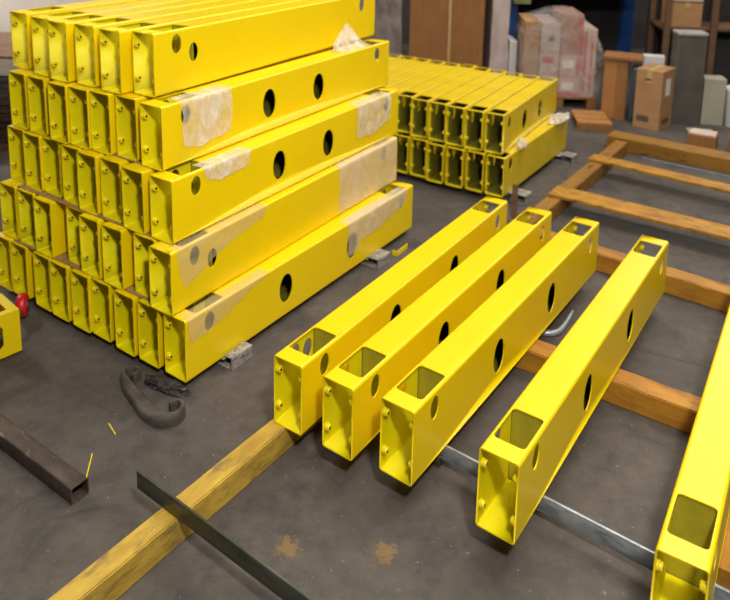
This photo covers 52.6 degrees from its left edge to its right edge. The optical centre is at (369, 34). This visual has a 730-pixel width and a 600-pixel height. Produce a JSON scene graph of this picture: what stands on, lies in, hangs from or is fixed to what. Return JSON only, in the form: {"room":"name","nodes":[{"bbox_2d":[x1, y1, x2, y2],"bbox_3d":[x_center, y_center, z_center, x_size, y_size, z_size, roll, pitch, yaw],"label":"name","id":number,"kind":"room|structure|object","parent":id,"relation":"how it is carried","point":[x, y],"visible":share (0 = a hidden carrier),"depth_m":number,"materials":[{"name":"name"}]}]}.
{"room":"metal workshop","nodes":[
{"label":"metal workshop","id":0,"kind":"room"},
{"bbox_2d":[0,0,648,48],"bbox_3d":[0.047,-2.462,8.976,18.000,5.200,0.150,1,11,0],"label":"wall","id":1,"kind":"structure","parent":0,"point":[641,6],"depth_m":9.31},
{"bbox_2d":[0,44,729,599],"bbox_3d":[-0.021,1.107,4.274,18.000,0.100,18.000,1,11,0],"label":"floor","id":2,"kind":"structure","parent":0,"point":[335,527],"depth_m":2.41,"materials":[{"name":"grey concrete"}]},
{"bbox_2d":[0,231,14,290],"bbox_3d":[-1.205,0.920,4.020,0.118,0.250,1.630,8,13,33],"label":"girder","id":3,"kind":"object","parent":2,"relation":"on","point":[6,273],"visible":0.18,"depth_m":3.41,"materials":[{"name":"metal"}]},
{"bbox_2d":[0,178,24,239],"bbox_3d":[-1.177,0.670,3.981,0.118,0.250,1.630,8,12,32],"label":"girder","id":4,"kind":"object","parent":3,"relation":"on","point":[8,188],"visible":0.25,"depth_m":3.34,"materials":[{"name":"metal"}]},
{"bbox_2d":[7,125,29,183],"bbox_3d":[-1.129,0.415,3.963,0.119,0.250,1.630,8,12,32],"label":"girder","id":5,"kind":"object","parent":4,"relation":"on","point":[15,137],"visible":0.11,"depth_m":3.34,"materials":[{"name":"metal"}]},
{"bbox_2d":[8,68,34,129],"bbox_3d":[-1.098,0.168,3.905,0.118,0.250,1.630,8,12,32],"label":"girder","id":6,"kind":"object","parent":5,"relation":"on","point":[18,90],"visible":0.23,"depth_m":3.27,"materials":[{"name":"metal"}]},
{"bbox_2d":[10,0,146,68],"bbox_3d":[-1.115,-0.096,3.935,0.118,0.250,1.630,7,12,31],"label":"girder","id":7,"kind":"object","parent":6,"relation":"on","point":[20,21],"visible":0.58,"depth_m":3.31,"materials":[{"name":"metal"}]},
{"bbox_2d":[0,293,29,358],"bbox_3d":[-1.659,1.186,2.870,0.303,0.188,0.772,10,14,41],"label":"frame","id":8,"kind":"object","parent":2,"relation":"on","point":[11,314],"visible":1,"depth_m":2.93,"materials":[{"name":"yellow paint"}]},
{"bbox_2d":[0,32,33,150],"bbox_3d":[-2.733,0.401,5.628,0.750,0.690,0.900,1,11,0],"label":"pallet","id":9,"kind":"object","parent":2,"relation":"on","point":[6,52],"visible":0.02,"depth_m":5.35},
{"bbox_2d":[0,413,88,504],"bbox_3d":[-1.127,1.353,2.412,0.600,0.056,0.060,8,13,34],"label":"tube","id":10,"kind":"object","parent":2,"relation":"on","point":[61,477],"visible":1,"depth_m":2.33,"materials":[{"name":"metal"}]},
{"bbox_2d":[120,365,185,428],"bbox_3d":[-0.809,1.313,2.681,0.368,0.048,0.125,10,14,40],"label":"strap","id":11,"kind":"object","parent":2,"relation":"on","point":[144,408],"visible":1,"depth_m":2.62,"materials":[{"name":"fabric"}]},
{"bbox_2d":[144,374,190,396],"bbox_3d":[-0.759,1.308,2.764,0.218,0.030,0.071,6,12,25],"label":"sheet","id":12,"kind":"object","parent":2,"relation":"on","point":[173,387],"visible":1,"depth_m":2.75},
{"bbox_2d":[48,416,322,599],"bbox_3d":[-0.323,1.344,2.441,0.070,0.092,2.614,9,13,35],"label":"timber","id":13,"kind":"object","parent":2,"relation":"on","point":[123,565],"visible":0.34,"depth_m":2.08,"materials":[{"name":"wood"}]},
{"bbox_2d":[137,469,312,599],"bbox_3d":[-0.281,1.370,1.887,1.000,0.060,0.007,9,13,35],"label":"bar","id":14,"kind":"object","parent":13,"relation":"on","point":[276,583],"visible":1,"depth_m":1.97,"materials":[{"name":"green metal"}]},
{"bbox_2d":[274,196,507,435],"bbox_3d":[0.187,1.061,3.077,0.119,0.250,1.630,8,13,33],"label":"girder","id":15,"kind":"object","parent":13,"relation":"on","point":[298,387],"visible":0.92,"depth_m":2.70,"materials":[{"name":"metal"}]},
{"bbox_2d":[215,341,251,370],"bbox_3d":[-1.006,1.205,3.231,1.200,0.052,0.115,8,12,32],"label":"support block","id":16,"kind":"object","parent":2,"relation":"on","point":[242,352],"visible":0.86,"depth_m":2.91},
{"bbox_2d":[10,239,35,298],"bbox_3d":[-1.103,0.934,3.955,0.119,0.250,1.630,8,13,33],"label":"girder","id":17,"kind":"object","parent":16,"relation":"on","point":[22,256],"visible":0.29,"depth_m":3.32,"materials":[{"name":"metal"}]},
{"bbox_2d":[17,188,38,247],"bbox_3d":[-1.064,0.685,3.910,0.118,0.250,1.630,8,12,32],"label":"girder","id":18,"kind":"object","parent":17,"relation":"on","point":[24,197],"visible":0.16,"depth_m":3.28,"materials":[{"name":"metal"}]},
{"bbox_2d":[33,251,52,311],"bbox_3d":[-0.960,0.954,3.862,0.118,0.250,1.630,8,13,33],"label":"girder","id":19,"kind":"object","parent":16,"relation":"on","point":[41,263],"visible":0.18,"depth_m":3.25,"materials":[{"name":"metal"}]},
{"bbox_2d":[33,195,67,257],"bbox_3d":[-0.953,0.704,3.821,0.119,0.250,1.630,8,12,32],"label":"girder","id":20,"kind":"object","parent":19,"relation":"on","point":[50,221],"visible":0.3,"depth_m":3.17,"materials":[{"name":"metal"}]},
{"bbox_2d":[41,136,63,196],"bbox_3d":[-0.915,0.446,3.822,0.118,0.250,1.630,8,12,32],"label":"girder","id":21,"kind":"object","parent":20,"relation":"on","point":[51,149],"visible":0.19,"depth_m":3.19,"materials":[{"name":"metal"}]},
{"bbox_2d":[49,259,73,321],"bbox_3d":[-0.856,0.970,3.789,0.118,0.250,1.630,8,13,33],"label":"girder","id":22,"kind":"object","parent":16,"relation":"on","point":[59,272],"visible":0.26,"depth_m":3.17,"materials":[{"name":"metal"}]},
{"bbox_2d":[70,268,92,332],"bbox_3d":[-0.738,0.986,3.714,0.118,0.250,1.630,8,13,33],"label":"girder","id":23,"kind":"object","parent":16,"relation":"on","point":[80,281],"visible":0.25,"depth_m":3.09,"materials":[{"name":"metal"}]},
{"bbox_2d":[14,239,149,301],"bbox_3d":[-1.135,0.971,3.059,1.020,0.004,0.085,8,12,32],"label":"spacer lath","id":24,"kind":"object","parent":23,"relation":"on","point":[63,258],"visible":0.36,"depth_m":3.10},
{"bbox_2d":[66,206,84,265],"bbox_3d":[-0.781,0.721,3.745,0.118,0.250,1.630,8,12,32],"label":"girder","id":25,"kind":"object","parent":24,"relation":"on","point":[72,215],"visible":0.18,"depth_m":3.12,"materials":[{"name":"metal"}]},
{"bbox_2d":[79,213,107,278],"bbox_3d":[-0.693,0.739,3.658,0.119,0.250,1.630,8,12,32],"label":"girder","id":26,"kind":"object","parent":24,"relation":"on","point":[90,231],"visible":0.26,"depth_m":3.02,"materials":[{"name":"metal"}]},
{"bbox_2d":[101,221,175,289],"bbox_3d":[-0.573,0.756,3.579,0.118,0.250,1.630,8,12,32],"label":"girder","id":27,"kind":"object","parent":24,"relation":"on","point":[117,241],"visible":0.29,"depth_m":2.93,"materials":[{"name":"metal"}]},
{"bbox_2d":[100,155,133,222],"bbox_3d":[-0.581,0.495,3.590,0.119,0.250,1.630,8,12,32],"label":"girder","id":28,"kind":"object","parent":27,"relation":"on","point":[110,166],"visible":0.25,"depth_m":2.96,"materials":[{"name":"metal"}]},
{"bbox_2d":[133,232,191,297],"bbox_3d":[-0.425,0.772,3.510,0.118,0.250,1.630,8,12,32],"label":"girder","id":29,"kind":"object","parent":24,"relation":"on","point":[141,242],"visible":0.12,"depth_m":2.88,"materials":[{"name":"metal"}]},
{"bbox_2d":[17,184,167,243],"bbox_3d":[-1.127,0.717,3.037,0.960,0.004,0.085,8,12,32],"label":"spacer lath","id":30,"kind":"object","parent":29,"relation":"on","point":[61,200],"visible":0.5,"depth_m":3.10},
{"bbox_2d":[22,130,44,191],"bbox_3d":[-1.022,0.433,3.878,0.118,0.250,1.630,8,12,32],"label":"girder","id":31,"kind":"object","parent":30,"relation":"on","point":[32,144],"visible":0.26,"depth_m":3.25,"materials":[{"name":"metal"}]},
{"bbox_2d":[27,74,75,135],"bbox_3d":[-0.982,0.185,3.830,0.118,0.250,1.630,8,12,32],"label":"girder","id":32,"kind":"object","parent":31,"relation":"on","point":[37,88],"visible":0.21,"depth_m":3.20,"materials":[{"name":"metal"}]},
{"bbox_3d":[-0.459,0.281,4.062,0.800,0.004,0.060,8,12,32],"label":"spacer lath","id":33,"kind":"object","parent":31,"relation":"on","visible":0},
{"bbox_2d":[47,80,77,143],"bbox_3d":[-0.850,0.206,3.728,0.118,0.250,1.630,8,12,32],"label":"girder","id":34,"kind":"object","parent":33,"relation":"on","point":[58,99],"visible":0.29,"depth_m":3.10,"materials":[{"name":"metal"}]},
{"bbox_2d":[89,88,116,154],"bbox_3d":[-0.632,0.232,3.611,0.119,0.250,1.630,8,12,32],"label":"girder","id":35,"kind":"object","parent":33,"relation":"on","point":[102,103],"visible":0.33,"depth_m":2.98,"materials":[{"name":"metal"}]},
{"bbox_2d":[139,39,388,170],"bbox_3d":[-0.382,0.266,3.453,0.118,0.250,1.630,8,12,32],"label":"girder","id":36,"kind":"object","parent":33,"relation":"on","point":[262,100],"visible":0.98,"depth_m":3.20,"materials":[{"name":"metal"}]},
{"bbox_2d":[174,86,229,145],"bbox_3d":[-0.668,0.329,2.947,0.086,0.203,0.277,8,12,32],"label":"plastic film","id":37,"kind":"object","parent":36,"relation":"attached to","point":[210,116],"visible":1,"depth_m":2.94,"materials":[{"name":"beige"}]},
{"bbox_2d":[61,143,83,205],"bbox_3d":[-0.796,0.464,3.735,0.118,0.250,1.630,8,12,32],"label":"girder","id":38,"kind":"object","parent":30,"relation":"on","point":[68,151],"visible":0.12,"depth_m":3.11,"materials":[{"name":"metal"}]},
{"bbox_2d":[68,84,100,149],"bbox_3d":[-0.740,0.219,3.670,0.118,0.250,1.630,8,12,32],"label":"girder","id":39,"kind":"object","parent":38,"relation":"on","point":[78,94],"visible":0.18,"depth_m":3.04,"materials":[{"name":"metal"}]},
{"bbox_2d":[76,149,106,214],"bbox_3d":[-0.699,0.481,3.654,0.118,0.250,1.630,8,12,32],"label":"girder","id":40,"kind":"object","parent":30,"relation":"on","point":[88,161],"visible":0.24,"depth_m":3.02,"materials":[{"name":"metal"}]},
{"bbox_2d":[121,162,178,234],"bbox_3d":[-0.464,0.515,3.494,0.119,0.250,1.630,8,12,32],"label":"girder","id":41,"kind":"object","parent":30,"relation":"on","point":[134,176],"visible":0.26,"depth_m":2.86,"materials":[{"name":"metal"}]},
{"bbox_2d":[115,38,365,160],"bbox_3d":[-0.509,0.245,3.554,0.119,0.250,1.630,8,12,32],"label":"girder","id":42,"kind":"object","parent":41,"relation":"on","point":[127,109],"visible":0.25,"depth_m":2.93,"materials":[{"name":"metal"}]},
{"bbox_3d":[-1.109,0.194,3.075,0.730,0.004,0.085,8,12,32],"label":"spacer lath","id":43,"kind":"object","parent":42,"relation":"on","visible":0},
{"bbox_2d":[30,0,182,76],"bbox_3d":[-0.965,-0.069,3.808,0.119,0.250,1.630,7,12,31],"label":"girder","id":44,"kind":"object","parent":43,"relation":"on","point":[39,30],"visible":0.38,"depth_m":3.20,"materials":[{"name":"metal"}]},
{"bbox_2d":[47,0,222,82],"bbox_3d":[-0.857,-0.051,3.723,0.119,0.250,1.630,7,12,31],"label":"girder","id":45,"kind":"object","parent":43,"relation":"on","point":[61,39],"visible":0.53,"depth_m":3.10,"materials":[{"name":"metal"}]},
{"bbox_2d":[74,0,265,86],"bbox_3d":[-0.720,-0.036,3.657,0.118,0.250,1.630,7,12,31],"label":"girder","id":46,"kind":"object","parent":43,"relation":"on","point":[86,34],"visible":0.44,"depth_m":3.05,"materials":[{"name":"metal"}]},
{"bbox_2d":[99,0,301,93],"bbox_3d":[-0.585,-0.016,3.562,0.118,0.250,1.630,7,12,31],"label":"girder","id":47,"kind":"object","parent":43,"relation":"on","point":[115,42],"visible":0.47,"depth_m":2.94,"materials":[{"name":"metal"}]},
{"bbox_3d":[-0.501,0.025,4.045,0.690,0.004,0.060,8,12,32],"label":"spacer lath","id":48,"kind":"object","parent":42,"relation":"on","visible":0},
{"bbox_2d":[132,0,374,97],"bbox_3d":[-0.445,-0.007,3.525,0.118,0.250,1.630,7,12,31],"label":"girder","id":49,"kind":"object","parent":48,"relation":"on","point":[208,49],"visible":1,"depth_m":3.21,"materials":[{"name":"metal"}]},
{"bbox_3d":[-0.455,0.531,4.103,0.920,0.004,0.060,8,12,32],"label":"spacer lath","id":50,"kind":"object","parent":29,"relation":"on","visible":0},
{"bbox_2d":[149,87,397,244],"bbox_3d":[-0.333,0.532,3.417,0.118,0.250,1.630,8,12,32],"label":"girder","id":51,"kind":"object","parent":50,"relation":"on","point":[282,156],"visible":0.92,"depth_m":3.14,"materials":[{"name":"metal"}]},
{"bbox_2d":[194,147,250,179],"bbox_3d":[-0.585,0.524,2.949,0.071,0.076,0.268,8,12,32],"label":"plastic film","id":52,"kind":"object","parent":51,"relation":"on","point":[223,172],"visible":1,"depth_m":2.92,"materials":[{"name":"beige"}]},
{"bbox_2d":[349,92,390,137],"bbox_3d":[0.003,0.421,3.860,0.074,0.185,0.325,8,12,32],"label":"plastic film","id":53,"kind":"object","parent":51,"relation":"attached to","point":[384,93],"visible":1,"depth_m":3.82,"materials":[{"name":"beige"}]},
{"bbox_2d":[90,277,117,341],"bbox_3d":[-0.631,0.999,3.655,0.118,0.250,1.630,8,13,33],"label":"girder","id":54,"kind":"object","parent":16,"relation":"on","point":[102,293],"visible":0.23,"depth_m":3.03,"materials":[{"name":"metal"}]},
{"bbox_2d":[114,289,140,356],"bbox_3d":[-0.506,1.018,3.565,0.118,0.250,1.630,8,13,33],"label":"girder","id":55,"kind":"object","parent":16,"relation":"on","point":[125,303],"visible":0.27,"depth_m":2.94,"materials":[{"name":"metal"}]},
{"bbox_2d":[137,189,385,368],"bbox_3d":[-0.392,1.033,3.495,0.118,0.250,1.630,8,13,33],"label":"girder","id":56,"kind":"object","parent":16,"relation":"on","point":[150,320],"visible":0.2,"depth_m":2.88,"materials":[{"name":"metal"}]},
{"bbox_2d":[163,180,412,382],"bbox_3d":[-0.269,1.050,3.418,0.118,0.250,1.630,8,13,33],"label":"girder","id":57,"kind":"object","parent":16,"relation":"on","point":[230,315],"visible":0.91,"depth_m":3.13,"materials":[{"name":"metal"}]},
{"bbox_2d":[148,136,396,315],"bbox_3d":[-0.336,0.792,3.407,0.119,0.250,1.630,8,12,32],"label":"girder","id":58,"kind":"object","parent":57,"relation":"on","point":[226,249],"visible":0.78,"depth_m":3.05,"materials":[{"name":"metal"}]},
{"bbox_2d":[335,137,396,211],"bbox_3d":[-0.019,0.716,3.828,0.057,0.245,0.552,8,12,32],"label":"plastic film","id":59,"kind":"object","parent":58,"relation":"attached to","point":[355,161],"visible":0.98,"depth_m":3.73,"materials":[{"name":"beige"}]},
{"bbox_2d":[340,187,405,247],"bbox_3d":[0.029,0.947,3.778,0.058,0.171,0.540,8,13,33],"label":"plastic film","id":60,"kind":"object","parent":57,"relation":"hanging from","point":[369,212],"visible":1,"depth_m":3.70,"materials":[{"name":"beige"}]},
{"bbox_2d":[360,249,389,268],"bbox_3d":[-0.429,1.067,4.035,1.200,0.050,0.110,8,12,32],"label":"channel","id":61,"kind":"object","parent":2,"relation":"on","point":[378,258],"visible":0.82,"depth_m":3.73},
{"bbox_2d":[359,0,401,58],"bbox_3d":[-0.009,-0.255,7.173,0.670,1.518,0.640,1,11,0],"label":"load","id":62,"kind":"object","parent":2,"relation":"on","point":[388,13],"visible":0.21,"depth_m":6.90},
{"bbox_2d":[409,0,448,63],"bbox_3d":[0.576,-0.214,7.065,0.360,1.500,0.500,2,11,4],"label":"carton","id":63,"kind":"object","parent":2,"relation":"on","point":[429,19],"visible":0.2,"depth_m":6.84,"materials":[{"name":"brown cardboard"}]},
{"bbox_2d":[396,172,531,204],"bbox_3d":[0.367,0.918,4.901,1.450,0.058,0.100,8,12,32],"label":"channel","id":64,"kind":"object","parent":2,"relation":"on","point":[524,196],"visible":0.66,"depth_m":4.57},
{"bbox_2d":[426,141,454,183],"bbox_3d":[0.726,0.737,5.138,0.118,0.250,1.120,8,13,33],"label":"girder","id":65,"kind":"object","parent":64,"relation":"on","point":[435,162],"visible":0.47,"depth_m":4.75,"materials":[{"name":"metal"}]},
{"bbox_2d":[445,145,474,188],"bbox_3d":[0.841,0.752,5.071,0.118,0.250,1.120,8,13,33],"label":"girder","id":66,"kind":"object","parent":64,"relation":"on","point":[455,167],"visible":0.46,"depth_m":4.68,"materials":[{"name":"metal"}]},
{"bbox_2d":[464,74,539,150],"bbox_3d":[0.923,0.505,5.018,0.118,0.250,1.120,7,12,30],"label":"girder","id":67,"kind":"object","parent":66,"relation":"on","point":[474,131],"visible":0.6,"depth_m":4.72,"materials":[{"name":"metal"}]},
{"bbox_2d":[465,149,493,192],"bbox_3d":[0.959,0.765,5.009,0.118,0.250,1.120,8,13,33],"label":"girder","id":68,"kind":"object","parent":64,"relation":"on","point":[475,172],"visible":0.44,"depth_m":4.62,"materials":[{"name":"metal"}]},
{"bbox_2d":[485,113,566,197],"bbox_3d":[1.072,0.781,4.938,0.119,0.250,1.120,8,13,33],"label":"girder","id":69,"kind":"object","parent":64,"relation":"on","point":[546,140],"visible":0.84,"depth_m":4.74,"materials":[{"name":"metal"}]},
{"bbox_2d":[447,0,484,70],"bbox_3d":[0.912,-0.202,7.034,0.327,1.500,0.507,2,11,4],"label":"carton","id":70,"kind":"object","parent":2,"relation":"on","point":[466,17],"visible":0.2,"depth_m":6.82,"materials":[{"name":"brown cardboard"}]},
{"bbox_2d":[482,0,510,72],"bbox_3d":[1.208,-0.198,7.027,0.183,1.504,0.525,1,11,0],"label":"load","id":71,"kind":"object","parent":2,"relation":"on","point":[497,12],"visible":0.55,"depth_m":6.83},
{"bbox_2d":[507,35,516,75],"bbox_3d":[1.325,0.299,6.978,0.065,0.550,0.300,1,11,0],"label":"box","id":72,"kind":"object","parent":2,"relation":"on","point":[512,42],"visible":0.41,"depth_m":6.82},
{"bbox_2d":[551,151,576,164],"bbox_3d":[0.844,0.797,5.606,1.450,0.056,0.100,8,12,32],"label":"channel","id":73,"kind":"object","parent":2,"relation":"on","point":[565,157],"visible":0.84,"depth_m":5.26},
{"bbox_2d":[393,132,419,173],"bbox_3d":[0.513,0.703,5.300,0.118,0.250,1.120,8,13,33],"label":"girder","id":74,"kind":"object","parent":73,"relation":"on","point":[403,149],"visible":0.25,"depth_m":4.93,"materials":[{"name":"metal"}]},
{"bbox_2d":[410,137,435,177],"bbox_3d":[0.626,0.718,5.229,0.118,0.250,1.120,8,13,33],"label":"girder","id":75,"kind":"object","parent":73,"relation":"on","point":[418,156],"visible":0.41,"depth_m":4.85,"materials":[{"name":"metal"}]},
{"bbox_2d":[410,67,491,138],"bbox_3d":[0.602,0.458,5.237,0.118,0.250,1.120,7,12,30],"label":"girder","id":76,"kind":"object","parent":75,"relation":"on","point":[418,122],"visible":0.56,"depth_m":4.92,"materials":[{"name":"metal"}]},
{"bbox_3d":[0.057,0.643,5.575,0.118,0.250,1.120,8,13,33],"label":"girder","id":77,"kind":"object","parent":73,"relation":"on","visible":0},
{"bbox_3d":[0.356,0.619,5.037,1.300,0.004,0.060,8,12,32],"label":"spacer lath","id":78,"kind":"object","parent":77,"relation":"on","visible":0},
{"bbox_2d":[381,62,460,111],"bbox_3d":[0.385,0.427,5.379,0.118,0.250,1.120,7,12,30],"label":"girder","id":79,"kind":"object","parent":78,"relation":"on","point":[403,86],"visible":0.23,"depth_m":5.30,"materials":[{"name":"metal"}]},
{"bbox_2d":[397,64,477,133],"bbox_3d":[0.509,0.438,5.331,0.118,0.250,1.120,7,12,30],"label":"girder","id":80,"kind":"object","parent":78,"relation":"on","point":[404,113],"visible":0.41,"depth_m":5.04,"materials":[{"name":"metal"}]},
{"bbox_2d":[428,69,507,142],"bbox_3d":[0.712,0.473,5.168,0.118,0.250,1.120,7,12,30],"label":"girder","id":81,"kind":"object","parent":78,"relation":"on","point":[436,122],"visible":0.55,"depth_m":4.87,"materials":[{"name":"metal"}]},
{"bbox_2d":[445,72,522,146],"bbox_3d":[0.814,0.490,5.087,0.118,0.250,1.120,7,12,30],"label":"girder","id":82,"kind":"object","parent":78,"relation":"on","point":[454,128],"visible":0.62,"depth_m":4.78,"materials":[{"name":"metal"}]},
{"bbox_2d":[484,77,557,154],"bbox_3d":[1.039,0.518,4.957,0.118,0.250,1.120,7,12,30],"label":"girder","id":83,"kind":"object","parent":78,"relation":"on","point":[525,109],"visible":1,"depth_m":4.75,"materials":[{"name":"metal"}]},
{"bbox_3d":[0.283,0.673,5.434,0.118,0.250,1.120,8,13,33],"label":"girder","id":84,"kind":"object","parent":73,"relation":"on","visible":0},
{"bbox_2d":[382,60,445,103],"bbox_3d":[0.276,0.412,5.448,0.118,0.250,1.120,7,12,30],"label":"girder","id":85,"kind":"object","parent":84,"relation":"on","point":[411,73],"visible":0.18,"depth_m":5.46,"materials":[{"name":"metal"}]},
{"bbox_2d":[520,140,627,228],"bbox_3d":[1.158,0.995,4.473,0.094,0.092,2.430,8,13,35],"label":"timber","id":86,"kind":"object","parent":2,"relation":"on","point":[583,179],"visible":0.44,"depth_m":4.72,"materials":[{"name":"wood"}]},
{"bbox_2d":[548,185,729,240],"bbox_3d":[1.793,1.038,4.005,1.652,0.018,0.167,8,13,34],"label":"board","id":87,"kind":"object","parent":86,"relation":"on","point":[717,230],"visible":1,"depth_m":4.15,"materials":[{"name":"wood"}]},
{"bbox_2d":[588,154,729,193],"bbox_3d":[2.069,0.924,4.645,1.381,0.018,0.122,9,13,36],"label":"board","id":88,"kind":"object","parent":86,"relation":"on","point":[679,177],"visible":1,"depth_m":4.75,"materials":[{"name":"wood"}]},
{"bbox_2d":[556,95,595,108],"bbox_3d":[1.714,0.551,6.898,0.660,0.100,0.570,2,11,3],"label":"wooden pallet","id":89,"kind":"object","parent":2,"relation":"on","point":[588,102],"visible":0.17,"depth_m":6.61,"materials":[{"name":"brown wood"}]},
{"bbox_2d":[516,13,540,78],"bbox_3d":[1.460,0.166,6.832,0.130,0.670,0.500,2,11,3],"label":"carton","id":90,"kind":"object","parent":89,"relation":"on","point":[529,26],"visible":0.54,"depth_m":6.60,"materials":[{"name":"brown cardboard"}]},
{"bbox_2d":[538,73,557,93],"bbox_3d":[1.610,0.405,6.846,0.170,0.200,0.502,2,11,3],"label":"carton","id":91,"kind":"object","parent":89,"relation":"on","point":[540,75],"visible":0.19,"depth_m":6.59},
{"bbox_2d":[538,51,558,73],"bbox_3d":[1.614,0.207,6.809,0.170,0.200,0.502,2,11,3],"label":"carton","id":92,"kind":"object","parent":91,"relation":"on","point":[548,63],"visible":0.66,"depth_m":6.57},
{"bbox_2d":[533,14,560,51],"bbox_3d":[1.619,-0.021,6.767,0.170,0.260,0.502,2,11,3],"label":"carton","id":93,"kind":"object","parent":92,"relation":"on","point":[550,31],"visible":0.88,"depth_m":6.53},
{"bbox_2d":[557,76,579,96],"bbox_3d":[1.795,0.420,6.838,0.190,0.180,0.502,2,11,3],"label":"carton","id":94,"kind":"object","parent":89,"relation":"on","point":[567,86],"visible":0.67,"depth_m":6.59,"materials":[{"name":"cardboard"}]},
{"bbox_2d":[558,54,581,76],"bbox_3d":[1.799,0.232,6.803,0.190,0.200,0.502,2,11,3],"label":"carton","id":95,"kind":"object","parent":94,"relation":"on","point":[569,65],"visible":0.68,"depth_m":6.56,"materials":[{"name":"cardboard"}]},
{"bbox_2d":[552,6,584,54],"bbox_3d":[1.804,-0.046,6.752,0.190,0.360,0.502,2,11,3],"label":"carton","id":96,"kind":"object","parent":95,"relation":"on","point":[571,20],"visible":0.86,"depth_m":6.52,"materials":[{"name":"cardboard"}]},
{"bbox_2d":[579,20,597,96],"bbox_3d":[1.959,0.209,6.790,0.120,0.620,0.502,2,11,3],"label":"carton","id":97,"kind":"object","parent":89,"relation":"on","point":[590,33],"visible":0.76,"depth_m":6.55,"materials":[{"name":"cardboard"}]},
{"bbox_2d":[509,0,649,71],"bbox_3d":[2.082,-0.622,7.498,1.540,2.200,0.885,1,11,0],"label":"rack","id":98,"kind":"object","parent":2,"relation":"on","point":[603,15],"visible":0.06,"depth_m":8.00,"materials":[{"name":"metal"}]},
{"bbox_2d":[437,445,729,599],"bbox_3d":[0.520,1.390,2.183,1.240,0.056,0.009,9,13,35],"label":"bar","id":99,"kind":"object","parent":2,"relation":"on","point":[586,526],"visible":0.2,"depth_m":2.10,"materials":[{"name":"grey metal"}]},
{"bbox_2d":[571,109,611,131],"bbox_3d":[1.840,0.710,6.137,0.270,0.070,0.370,2,11,6],"label":"pallet","id":100,"kind":"object","parent":2,"relation":"on","point":[587,120],"visible":1,"depth_m":6.01,"materials":[{"name":"orange wood"}]},
{"bbox_2d":[515,339,700,433],"bbox_3d":[0.767,1.288,2.854,1.127,0.092,0.098,8,13,33],"label":"timber","id":101,"kind":"object","parent":2,"relation":"on","point":[675,408],"visible":0.36,"depth_m":2.67,"materials":[{"name":"wood"}]},
{"bbox_2d":[322,206,551,460],"bbox_3d":[0.367,1.085,2.966,0.119,0.250,1.630,8,13,34],"label":"girder","id":102,"kind":"object","parent":101,"relation":"on","point":[351,399],"visible":0.88,"depth_m":2.59,"materials":[{"name":"metal"}]},
{"bbox_2d":[379,216,598,486],"bbox_3d":[0.555,1.108,2.865,0.118,0.250,1.630,9,13,35],"label":"girder","id":103,"kind":"object","parent":101,"relation":"on","point":[446,388],"visible":1,"depth_m":2.54,"materials":[{"name":"metal"}]},
{"bbox_2d":[476,235,668,544],"bbox_3d":[0.815,1.148,2.677,0.119,0.250,1.630,8,13,34],"label":"girder","id":104,"kind":"object","parent":101,"relation":"on","point":[540,429],"visible":1,"depth_m":2.31,"materials":[{"name":"metal"}]},
{"bbox_2d":[601,51,642,119],"bbox_3d":[2.158,0.437,6.323,0.310,0.550,0.240,5,11,20],"label":"carton","id":105,"kind":"object","parent":2,"relation":"on","point":[616,63],"visible":0.91,"depth_m":6.25,"materials":[{"name":"orange cardboard"}]},
{"bbox_2d":[540,228,729,312],"bbox_3d":[1.317,1.156,3.622,1.096,0.092,0.098,9,13,37],"label":"timber","id":106,"kind":"object","parent":2,"relation":"on","point":[710,293],"visible":0.41,"depth_m":3.46,"materials":[{"name":"wood"}]},
{"bbox_2d":[632,63,675,131],"bbox_3d":[2.351,0.511,6.092,0.219,0.496,0.258,11,14,43],"label":"carton","id":107,"kind":"object","parent":2,"relation":"on","point":[654,90],"visible":1,"depth_m":6.01,"materials":[{"name":"brown cardboard"}]},
{"bbox_2d":[606,130,729,173],"bbox_3d":[2.532,0.895,5.128,1.714,0.100,0.174,8,13,35],"label":"timber","id":108,"kind":"object","parent":2,"relation":"on","point":[701,157],"visible":0.98,"depth_m":5.30,"materials":[{"name":"wood"}]},
{"bbox_2d":[645,0,729,74],"bbox_3d":[3.059,-0.356,6.714,0.830,2.000,0.512,2,11,4],"label":"shelf unit","id":109,"kind":"object","parent":2,"relation":"on","point":[715,20],"visible":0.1,"depth_m":6.88,"materials":[{"name":"wood"}]},
{"bbox_2d":[661,0,702,27],"bbox_3d":[2.835,-0.208,6.706,0.260,0.232,0.303,2,11,4],"label":"carton","id":110,"kind":"object","parent":109,"relation":"on","point":[684,13],"visible":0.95,"depth_m":6.56,"materials":[{"name":"brown cardboard"}]},
{"bbox_2d":[704,33,729,84],"bbox_3d":[3.236,0.259,6.840,0.300,0.500,0.300,2,11,4],"label":"case","id":111,"kind":"object","parent":109,"relation":"on","point":[721,66],"visible":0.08,"depth_m":6.69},
{"bbox_2d":[670,29,708,124],"bbox_3d":[2.664,0.353,6.205,0.243,0.778,0.175,2,11,6],"label":"cabinet","id":112,"kind":"object","parent":2,"relation":"on","point":[689,47],"visible":0.98,"depth_m":6.13,"materials":[{"name":"metal"}]},
{"bbox_2d":[687,128,718,149],"bbox_3d":[2.550,0.794,5.642,0.200,0.112,0.150,8,12,31],"label":"box","id":113,"kind":"object","parent":2,"relation":"on","point":[696,137],"visible":0.9,"depth_m":5.59,"materials":[{"name":"brown cardboard"}]},
{"bbox_2d":[699,75,726,125],"bbox_3d":[2.879,0.548,6.213,0.175,0.400,0.150,3,11,10],"label":"carton","id":114,"kind":"object","parent":2,"relation":"on","point":[714,86],"visible":0.76,"depth_m":6.14,"materials":[{"name":"cardboard"}]},
{"bbox_2d":[716,513,729,589],"bbox_3d":[1.267,1.370,2.469,0.090,0.092,1.228,8,12,32],"label":"timber","id":115,"kind":"object","parent":2,"relation":"on","point":[723,575],"visible":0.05,"depth_m":1.97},
{"bbox_2d":[650,306,729,599],"bbox_3d":[1.155,1.208,2.388,0.118,0.250,1.630,8,12,32],"label":"girder","id":116,"kind":"object","parent":115,"relation":"on","point":[688,551],"visible":1,"depth_m":1.90,"materials":[{"name":"metal"}]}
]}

